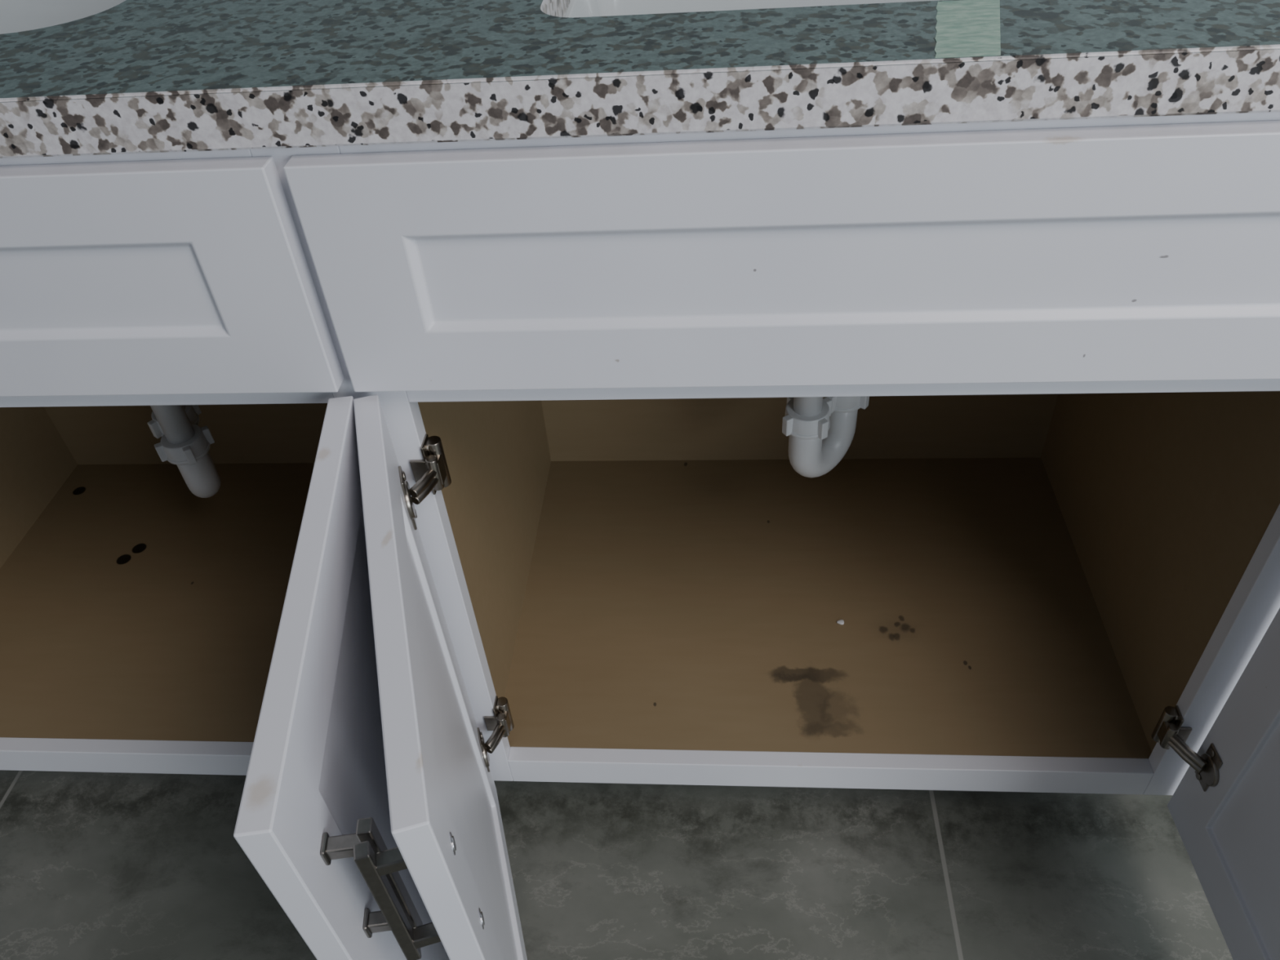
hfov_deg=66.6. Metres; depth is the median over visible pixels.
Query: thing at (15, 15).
undermount sink
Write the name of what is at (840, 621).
crumb
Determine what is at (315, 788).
door
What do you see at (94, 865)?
floor
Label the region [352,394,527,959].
door
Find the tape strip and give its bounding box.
[934,0,1000,57]
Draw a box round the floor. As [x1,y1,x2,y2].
[0,769,1233,959]
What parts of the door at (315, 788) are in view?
bar pull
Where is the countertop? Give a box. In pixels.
[0,0,1279,158]
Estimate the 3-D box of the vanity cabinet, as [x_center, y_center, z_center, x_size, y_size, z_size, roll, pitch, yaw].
[-0.175,-0.066,1.110,1.557,0.870,0.550,0,42,5]
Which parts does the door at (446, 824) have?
bar pull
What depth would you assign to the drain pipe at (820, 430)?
1.08 m
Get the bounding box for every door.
[233,395,449,959]
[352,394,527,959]
[1151,608,1279,959]
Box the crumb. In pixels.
[836,619,844,624]
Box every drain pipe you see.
[147,404,220,497]
[782,395,869,477]
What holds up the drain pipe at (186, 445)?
attached to the undermount sink at (15, 15)
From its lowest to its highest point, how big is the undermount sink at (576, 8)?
0.142 m
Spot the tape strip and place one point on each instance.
(964, 28)
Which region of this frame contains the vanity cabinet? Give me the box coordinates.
[0,111,1279,795]
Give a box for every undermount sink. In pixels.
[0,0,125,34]
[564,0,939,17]
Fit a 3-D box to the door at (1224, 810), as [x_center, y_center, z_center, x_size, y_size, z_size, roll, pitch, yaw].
[0.566,0.255,0.747,0.054,0.569,0.409,-5,42,0]
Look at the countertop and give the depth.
0.60 m

